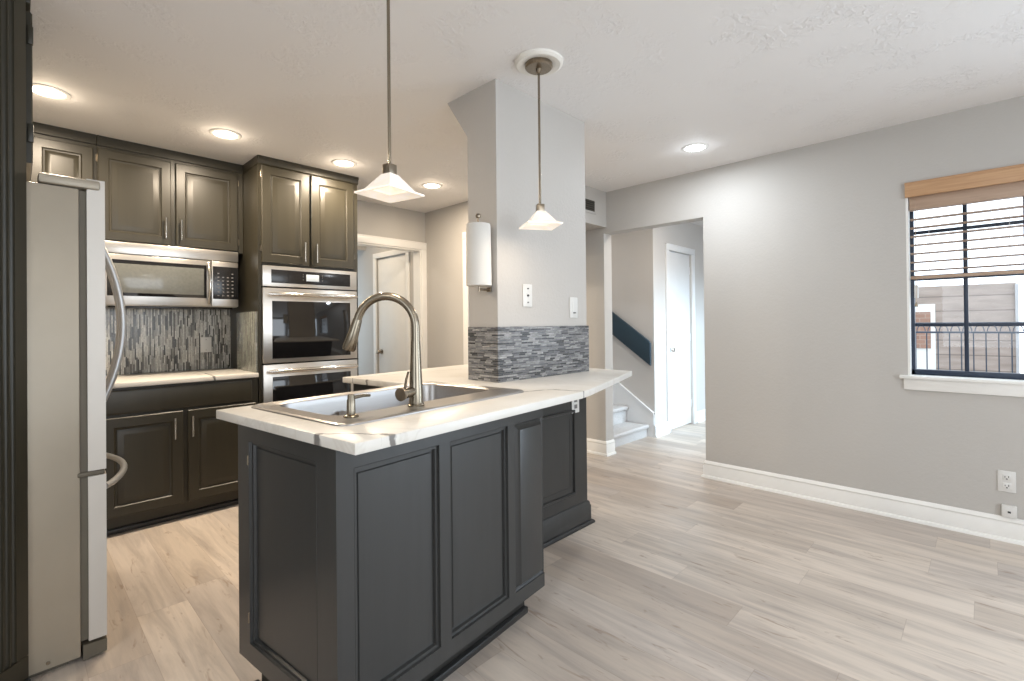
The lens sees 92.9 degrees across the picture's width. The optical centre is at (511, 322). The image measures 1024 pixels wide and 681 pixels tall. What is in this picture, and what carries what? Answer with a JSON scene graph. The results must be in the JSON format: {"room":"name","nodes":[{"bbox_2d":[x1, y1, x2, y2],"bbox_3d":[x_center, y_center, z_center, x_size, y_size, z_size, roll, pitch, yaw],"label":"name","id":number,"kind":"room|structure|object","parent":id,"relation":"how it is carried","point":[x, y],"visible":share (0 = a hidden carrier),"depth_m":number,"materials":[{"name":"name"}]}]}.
{"room":"kitchen","nodes":[
{"label":"kitchen","id":0,"kind":"room"},
{"bbox_2d":[123,200,424,374],"bbox_3d":[-2.064,0.045,4.159,0.120,2.435,4.580,-1,0,44],"label":"wall","id":1,"kind":"structure","parent":0,"point":[373,219],"depth_m":4.93,"materials":[{"name":"beige paint"}]},
{"bbox_2d":[31,122,95,182],"bbox_3d":[-3.057,-0.838,2.812,0.354,0.663,0.970,-1,0,44],"label":"upper cabinet","id":2,"kind":"object","parent":1,"relation":"attached to","point":[60,151],"visible":0.3,"depth_m":2.93,"materials":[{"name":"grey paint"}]},
{"bbox_2d":[105,309,230,375],"bbox_3d":[-2.874,0.134,3.226,0.018,0.461,1.812,-1,0,44],"label":"backsplash","id":3,"kind":"structure","parent":1,"relation":"attached to","point":[156,340],"depth_m":3.58,"materials":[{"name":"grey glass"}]},
{"bbox_2d":[200,337,211,351],"bbox_3d":[-2.353,0.174,3.742,0.008,0.116,0.074,-1,0,44],"label":"wall outlet","id":4,"kind":"object","parent":3,"relation":"attached to","point":[205,342],"visible":1,"depth_m":3.74,"materials":[{"name":"white plastic"}]},
{"bbox_2d":[95,135,242,254],"bbox_3d":[-2.415,-0.841,3.448,0.385,0.663,0.843,-1,0,44],"label":"upper cabinet","id":5,"kind":"object","parent":1,"relation":"attached to","point":[154,195],"visible":0.94,"depth_m":3.31,"materials":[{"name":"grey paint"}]},
{"bbox_2d":[105,240,237,309],"bbox_3d":[-2.390,-0.300,3.414,0.455,0.416,0.754,-1,0,44],"label":"microwave","id":6,"kind":"object","parent":5,"relation":"attached to","point":[154,277],"visible":0.88,"depth_m":3.28,"materials":[{"name":"silver metal"}]},
{"bbox_2d":[357,233,427,368],"bbox_3d":[-1.267,0.205,4.960,0.148,2.108,0.916,-1,0,44],"label":"door frame","id":7,"kind":"structure","parent":1,"relation":"attached to","point":[363,238],"depth_m":5.19,"materials":[{"name":"white paint"}]},
{"bbox_2d":[358,247,413,374],"bbox_3d":[-1.750,0.053,6.044,2.060,2.435,0.100,-1,0,44],"label":"wall","id":8,"kind":"structure","parent":0,"point":[365,258],"depth_m":5.99,"materials":[{"name":"beige paint"}]},
{"bbox_2d":[376,255,406,372],"bbox_3d":[-1.388,0.248,5.624,0.630,2.008,0.097,-1,0,44],"label":"door","id":9,"kind":"structure","parent":8,"relation":"in","point":[391,351],"depth_m":5.64,"materials":[{"name":"white paint"}]},
{"bbox_2d":[373,250,410,373],"bbox_3d":[-1.396,0.219,5.616,0.760,2.090,0.020,-1,0,44],"label":"door frame","id":10,"kind":"structure","parent":8,"relation":"attached to","point":[391,252],"depth_m":5.60,"materials":[{"name":"white paint"}]},
{"bbox_2d":[425,201,467,367],"bbox_3d":[-0.238,0.030,4.644,1.820,2.435,0.098,-1,0,44],"label":"wall","id":11,"kind":"structure","parent":0,"point":[444,227],"depth_m":5.01,"materials":[{"name":"beige paint"}]},
{"bbox_2d":[462,232,468,364],"bbox_3d":[-0.124,0.178,4.450,0.980,2.135,0.020,-1,0,44],"label":"door frame","id":12,"kind":"structure","parent":11,"relation":"attached to","point":[465,288],"depth_m":4.76,"materials":[{"name":"white paint"}]},
{"bbox_2d":[30,0,1023,226],"bbox_3d":[0.340,-1.264,2.734,9.700,0.120,10.000,-1,0,44],"label":"ceiling","id":13,"kind":"structure","parent":0,"point":[304,82],"depth_m":2.33,"materials":[{"name":"white paint"}]},
{"bbox_2d":[33,83,70,99],"bbox_3d":[-2.370,-1.175,2.487,0.176,0.007,0.176,-1,0,44],"label":"recessed light","id":14,"kind":"object","parent":13,"relation":"in","point":[43,90],"visible":0.78,"depth_m":2.48,"materials":[{"name":"white plastic"}]},
{"bbox_2d":[209,128,240,139],"bbox_3d":[-1.799,-1.177,3.055,0.176,0.007,0.176,-1,0,44],"label":"recessed light","id":15,"kind":"object","parent":13,"relation":"in","point":[226,134],"visible":1,"depth_m":3.04,"materials":[{"name":"white plastic"}]},
{"bbox_2d":[331,159,355,166],"bbox_3d":[-1.250,-1.179,3.619,0.176,0.007,0.176,-1,0,44],"label":"recessed light","id":16,"kind":"object","parent":13,"relation":"in","point":[338,162],"visible":1,"depth_m":3.61,"materials":[{"name":"white plastic"}]},
{"bbox_2d":[357,246,365,250],"bbox_3d":[-2.229,-1.025,5.697,0.120,0.275,1.060,-1,0,44],"label":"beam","id":17,"kind":"structure","parent":13,"relation":"attached to","point":[359,248],"depth_m":6.00,"materials":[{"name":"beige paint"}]},
{"bbox_2d":[354,0,424,202],"bbox_3d":[-0.415,-0.816,1.643,0.163,0.773,0.163,-1,0,31],"label":"pendant lamp","id":18,"kind":"object","parent":13,"relation":"hanging from","point":[389,187],"visible":1,"depth_m":1.64,"materials":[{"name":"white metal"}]},
{"bbox_2d":[383,163,396,174],"bbox_3d":[-0.412,-0.512,1.641,0.034,0.038,0.034,-1,0,31],"label":"socket","id":19,"kind":"object","parent":18,"relation":"attached to","point":[388,168],"depth_m":1.63,"materials":[{"name":"silver metal"}]},
{"bbox_2d":[422,183,441,188],"bbox_3d":[-0.694,-1.182,4.223,0.176,0.007,0.176,-1,0,44],"label":"recessed light","id":20,"kind":"object","parent":13,"relation":"in","point":[425,185],"visible":1,"depth_m":4.20,"materials":[{"name":"white plastic"}]},
{"bbox_2d":[514,48,562,76],"bbox_3d":[0.123,-1.195,2.253,0.224,0.018,0.224,-1,0,44],"label":"ceiling medallion","id":21,"kind":"object","parent":13,"relation":"attached to","point":[555,57],"visible":0.7,"depth_m":2.20,"materials":[{"name":"white plastic"}]},
{"bbox_2d":[519,57,562,229],"bbox_3d":[0.127,-0.817,2.251,0.163,0.750,0.163,0,0,-14],"label":"pendant lamp","id":22,"kind":"object","parent":21,"relation":"hanging from","point":[540,220],"visible":1,"depth_m":2.25,"materials":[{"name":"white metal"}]},
{"bbox_2d":[536,203,544,210],"bbox_3d":[0.130,-0.525,2.249,0.034,0.038,0.034,0,0,-14],"label":"socket","id":23,"kind":"object","parent":22,"relation":"attached to","point":[539,207],"depth_m":2.23,"materials":[{"name":"silver metal"}]},
{"bbox_2d":[585,185,605,230],"bbox_3d":[0.568,-1.034,4.356,0.240,0.325,0.620,-1,0,44],"label":"beam","id":24,"kind":"structure","parent":13,"relation":"attached to","point":[592,221],"depth_m":4.40,"materials":[{"name":"beige paint"}]},
{"bbox_2d":[585,196,595,214],"bbox_3d":[0.663,-1.031,4.270,0.016,0.136,0.260,-1,0,44],"label":"air vent","id":25,"kind":"object","parent":24,"relation":"attached to","point":[590,203],"visible":0.59,"depth_m":4.30,"materials":[{"name":"metal"}]},
{"bbox_2d":[682,143,708,152],"bbox_3d":[1.267,-1.206,3.371,0.176,0.007,0.176,-1,0,44],"label":"recessed light","id":26,"kind":"object","parent":13,"relation":"in","point":[695,147],"visible":1,"depth_m":3.35,"materials":[{"name":"white plastic"}]},
{"bbox_2d":[30,421,1023,680],"bbox_3d":[0.365,1.291,2.720,9.700,0.120,10.000,-1,0,44],"label":"floor","id":27,"kind":"structure","parent":0,"point":[679,574],"depth_m":2.17,"materials":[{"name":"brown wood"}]},
{"bbox_2d":[0,0,30,680],"bbox_3d":[-1.699,0.028,1.538,0.098,2.435,0.276,-1,0,-1],"label":"tall cabinet","id":28,"kind":"object","parent":27,"relation":"on","point":[14,657],"visible":1,"depth_m":1.63,"materials":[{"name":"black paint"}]},
{"bbox_2d":[26,173,127,677],"bbox_3d":[-2.084,0.363,1.906,0.917,1.776,0.902,-1,0,44],"label":"refrigerator","id":29,"kind":"object","parent":27,"relation":"on","point":[69,389],"visible":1,"depth_m":1.76,"materials":[{"name":"silver metal"}]},
{"bbox_2d":[105,377,257,535],"bbox_3d":[-2.621,0.827,2.978,0.671,0.870,1.806,-1,0,44],"label":"base cabinet","id":30,"kind":"object","parent":27,"relation":"on","point":[181,459],"visible":0.42,"depth_m":3.06,"materials":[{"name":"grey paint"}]},
{"bbox_2d":[106,368,258,387],"bbox_3d":[-2.633,0.377,2.988,0.640,0.030,1.806,-1,0,44],"label":"countertop","id":31,"kind":"structure","parent":30,"relation":"on","point":[159,378],"depth_m":3.23,"materials":[{"name":"white stone"}]},
{"bbox_2d":[230,155,358,403],"bbox_3d":[-1.734,0.041,3.913,0.686,2.435,0.770,-1,0,44],"label":"tall cabinet","id":32,"kind":"object","parent":27,"relation":"on","point":[296,215],"visible":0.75,"depth_m":3.63,"materials":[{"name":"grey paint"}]},
{"bbox_2d":[237,311,257,371],"bbox_3d":[-1.950,0.142,3.579,0.410,0.431,0.016,-1,0,44],"label":"backsplash","id":33,"kind":"structure","parent":32,"relation":"attached to","point":[247,322],"depth_m":3.54,"materials":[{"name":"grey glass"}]},
{"bbox_2d":[261,265,357,402],"bbox_3d":[-1.688,0.228,3.869,0.636,1.260,0.718,-1,0,44],"label":"double oven","id":34,"kind":"object","parent":32,"relation":"in","point":[307,315],"visible":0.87,"depth_m":3.64,"materials":[{"name":"silver metal"}]},
{"bbox_2d":[238,409,544,680],"bbox_3d":[-0.409,0.781,1.853,0.637,0.906,0.975,-1,0,38],"label":"kitchen island","id":35,"kind":"object","parent":27,"relation":"on","point":[405,561],"visible":0.93,"depth_m":1.53,"materials":[{"name":"grey paint"}]},
{"bbox_2d":[353,384,594,547],"bbox_3d":[-0.227,0.785,2.906,0.924,0.906,1.161,-1,0,44],"label":"base cabinet","id":36,"kind":"object","parent":27,"relation":"on","point":[566,506],"visible":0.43,"depth_m":2.83,"materials":[{"name":"grey paint"}]},
{"bbox_2d":[216,364,631,454],"bbox_3d":[-0.261,0.314,2.472,1.408,0.030,2.190,-1,0,38],"label":"countertop","id":37,"kind":"structure","parent":36,"relation":"on","point":[541,392],"depth_m":1.61,"materials":[{"name":"white stone"}]},
{"bbox_2d":[342,292,424,406],"bbox_3d":[-0.454,0.094,1.714,0.291,0.397,0.109,-1,0,21],"label":"faucet","id":38,"kind":"object","parent":37,"relation":"on","point":[414,392],"visible":1,"depth_m":1.69,"materials":[{"name":"silver metal"}]},
{"bbox_2d":[251,382,523,425],"bbox_3d":[-0.436,0.384,1.889,0.595,0.188,0.880,-1,0,38],"label":"sink","id":39,"kind":"object","parent":37,"relation":"in","point":[382,404],"visible":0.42,"depth_m":1.91,"materials":[{"name":"metal"}]},
{"bbox_2d":[343,394,370,417],"bbox_3d":[-0.477,0.257,1.521,0.047,0.069,0.106,-1,0,38],"label":"soap dispenser","id":40,"kind":"object","parent":39,"relation":"on","point":[351,413],"visible":1,"depth_m":1.49,"materials":[{"name":"silver metal"}]},
{"bbox_2d":[447,78,586,326],"bbox_3d":[0.048,-0.451,2.794,0.381,1.498,0.742,-1,0,44],"label":"pillar","id":41,"kind":"structure","parent":37,"relation":"on","point":[499,121],"depth_m":2.55,"materials":[{"name":"paint"}]},
{"bbox_2d":[475,213,491,291],"bbox_3d":[-0.143,-0.341,2.403,0.030,0.381,0.086,-1,0,44],"label":"paper towel holder","id":42,"kind":"object","parent":41,"relation":"attached to","point":[489,289],"visible":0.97,"depth_m":2.38,"materials":[{"name":"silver metal"}]},
{"bbox_2d":[466,222,491,286],"bbox_3d":[-0.166,-0.328,2.385,0.132,0.301,0.125,-1,0,44],"label":"paper towel roll","id":43,"kind":"object","parent":42,"relation":"hanging from","point":[478,234],"visible":0.99,"depth_m":2.33,"materials":[{"name":"white paper"}]},
{"bbox_2d":[522,284,531,306],"bbox_3d":[0.083,-0.139,2.543,0.012,0.118,0.072,-1,0,44],"label":"wall plate","id":44,"kind":"object","parent":41,"relation":"attached to","point":[526,288],"visible":1,"depth_m":2.54,"materials":[{"name":"white plastic"}]},
{"bbox_2d":[468,326,588,382],"bbox_3d":[0.117,0.160,2.730,0.224,0.273,0.760,-1,0,44],"label":"tile band","id":45,"kind":"object","parent":41,"relation":"attached to","point":[495,354],"visible":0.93,"depth_m":2.53,"materials":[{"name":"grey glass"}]},
{"bbox_2d":[569,297,577,317],"bbox_3d":[0.361,-0.084,2.826,0.014,0.120,0.074,-1,0,44],"label":"dimmer switch","id":46,"kind":"object","parent":41,"relation":"attached to","point":[573,301],"visible":1,"depth_m":2.82,"materials":[{"name":"white plastic"}]},
{"bbox_2d":[571,399,578,412],"bbox_3d":[0.380,0.487,2.915,0.008,0.112,0.072,-1,0,44],"label":"wall outlet","id":47,"kind":"object","parent":36,"relation":"attached to","point":[574,404],"visible":0.65,"depth_m":2.91,"materials":[{"name":"white plastic"}]},
{"bbox_2d":[613,404,648,446],"bbox_3d":[0.371,0.495,5.738,2.275,1.506,0.820,-1,0,44],"label":"staircase","id":48,"kind":"structure","parent":27,"relation":"on","point":[624,432],"depth_m":5.15,"materials":[{"name":"white wood"}]},
{"bbox_2d":[611,230,644,403],"bbox_3d":[0.427,0.033,6.367,2.930,2.435,0.120,-1,0,44],"label":"wall","id":49,"kind":"structure","parent":0,"point":[626,248],"depth_m":5.42,"materials":[{"name":"paint"}]},
{"bbox_2d":[612,311,650,365],"bbox_3d":[0.912,-0.220,5.779,1.600,1.391,0.045,-1,0,44],"label":"handrail","id":50,"kind":"object","parent":49,"relation":"attached to","point":[630,337],"visible":0.47,"depth_m":5.36,"materials":[{"name":"blue paint"}]},
{"bbox_2d":[613,382,654,436],"bbox_3d":[0.743,0.384,5.959,2.144,1.722,0.026,-1,0,44],"label":"trim","id":51,"kind":"structure","parent":49,"relation":"attached to","point":[638,412],"depth_m":5.37,"materials":[{"name":"white paint"}]},
{"bbox_2d":[643,223,704,424],"bbox_3d":[2.315,0.013,6.120,0.120,2.435,2.400,-1,0,44],"label":"wall","id":52,"kind":"structure","parent":0,"point":[688,235],"depth_m":5.35,"materials":[{"name":"paint"}]},
{"bbox_2d":[654,421,669,437],"bbox_3d":[1.633,1.167,5.293,0.030,0.132,0.288,-1,0,44],"label":"baseboard","id":53,"kind":"structure","parent":52,"relation":"attached to","point":[661,429],"depth_m":5.27,"materials":[{"name":"white paint"}]},
{"bbox_2d":[669,251,690,428],"bbox_3d":[1.965,0.205,5.680,0.097,2.028,0.590,-1,0,44],"label":"door","id":54,"kind":"structure","parent":52,"relation":"in","point":[679,269],"depth_m":5.71,"materials":[{"name":"white paint"}]},
{"bbox_2d":[665,243,696,431],"bbox_3d":[1.978,0.175,5.667,0.024,2.113,0.736,-1,0,44],"label":"door frame","id":55,"kind":"structure","parent":52,"relation":"attached to","point":[668,246],"depth_m":5.45,"materials":[{"name":"white paint"}]},
{"bbox_2d":[697,409,704,422],"bbox_3d":[2.694,1.162,6.384,0.030,0.132,1.280,-1,0,44],"label":"baseboard","id":56,"kind":"structure","parent":52,"relation":"attached to","point":[700,414],"depth_m":6.01,"materials":[{"name":"white paint"}]},
{"bbox_2d":[586,96,1023,519],"bbox_3d":[1.827,0.004,3.655,8.720,2.435,0.127,-1,0,44],"label":"wall","id":57,"kind":"structure","parent":0,"point":[806,339],"depth_m":3.28,"materials":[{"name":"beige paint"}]},
{"bbox_2d":[587,438,615,456],"bbox_3d":[0.281,1.179,5.144,1.800,0.132,0.157,-1,0,44],"label":"baseboard","id":58,"kind":"structure","parent":57,"relation":"attached to","point":[598,447],"depth_m":4.54,"materials":[{"name":"white paint"}]},
{"bbox_2d":[701,460,1023,545],"bbox_3d":[2.484,1.146,2.999,2.610,0.132,0.157,-1,0,44],"label":"baseboard","id":59,"kind":"structure","parent":57,"relation":"attached to","point":[976,523],"depth_m":3.08,"materials":[{"name":"white paint"}]},
{"bbox_2d":[899,197,1023,396],"bbox_3d":[2.730,-0.222,2.746,0.855,1.260,0.145,-1,0,44],"label":"window","id":60,"kind":"structure","parent":57,"relation":"in","point":[954,381],"depth_m":2.87,"materials":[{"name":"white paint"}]},
{"bbox_2d":[914,285,918,297],"bbox_3d":[2.498,-0.188,3.006,0.020,0.080,0.017,-1,0,44],"label":"clip","id":61,"kind":"object","parent":60,"relation":"attached to","point":[915,286],"visible":0.94,"depth_m":3.00,"materials":[{"name":"white plastic"}]},
{"bbox_2d":[904,164,1023,306],"bbox_3d":[2.708,-0.475,2.730,0.778,0.757,0.080,-1,0,44],"label":"window blind","id":62,"kind":"object","parent":60,"relation":"attached to","point":[1007,182],"visible":1,"depth_m":2.80,"materials":[{"name":"brown wood"}]},
{"bbox_2d":[997,470,1015,492],"bbox_3d":[2.729,0.880,2.685,0.072,0.116,0.010,-1,0,44],"label":"wall outlet","id":63,"kind":"object","parent":57,"relation":"attached to","point":[1006,480],"visible":1,"depth_m":2.68,"materials":[{"name":"white plastic"}]},
{"bbox_2d":[1002,483,1010,488],"bbox_3d":[2.728,0.904,2.683,0.034,0.032,0.004,-1,0,44],"label":"socket","id":64,"kind":"object","parent":63,"relation":"attached to","point":[1004,485],"depth_m":2.68,"materials":[{"name":"white plastic"}]},
{"bbox_2d":[1002,474,1010,480],"bbox_3d":[2.728,0.856,2.684,0.034,0.032,0.004,-1,0,44],"label":"socket","id":65,"kind":"object","parent":63,"relation":"attached to","point":[1005,477],"depth_m":2.68,"materials":[{"name":"white plastic"}]},
{"bbox_2d":[1001,504,1016,518],"bbox_3d":[2.732,1.041,2.674,0.060,0.066,0.024,-1,0,44],"label":"phone jack","id":66,"kind":"object","parent":57,"relation":"attached to","point":[1008,511],"visible":1,"depth_m":2.67,"materials":[{"name":"white plastic"}]},
{"bbox_3d":[-2.817,0.040,1.779,2.120,2.435,0.120,-1,0,44],"label":"wall","id":67,"kind":"structure","parent":0,"visible":0},
{"bbox_2d":[26,0,33,181],"bbox_3d":[-2.259,-0.865,1.802,0.908,0.634,0.676,-1,0,44],"label":"upper cabinet","id":68,"kind":"object","parent":67,"relation":"attached to","point":[29,29],"visible":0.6,"depth_m":1.74,"materials":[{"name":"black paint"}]},
{"label":"outside","id":69,"kind":"structure","parent":0,"visible":0},
{"bbox_2d":[915,282,1019,372],"bbox_3d":[5.154,0.898,6.678,2.450,2.615,2.045,-1,0,44],"label":"house","id":70,"kind":"structure","parent":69,"point":[994,302],"depth_m":5.38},
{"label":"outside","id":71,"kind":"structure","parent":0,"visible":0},
{"bbox_3d":[5.068,1.436,2.997,4.950,0.100,3.403,-1,0,44],"label":"deck","id":72,"kind":"object","parent":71,"visible":0},
{"bbox_2d":[916,322,1023,372],"bbox_3d":[3.354,0.502,3.366,1.700,1.006,0.024,-1,0,44],"label":"balcony railing","id":73,"kind":"object","parent":72,"relation":"on","point":[917,331],"visible":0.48,"depth_m":3.44,"materials":[{"name":"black metal"}]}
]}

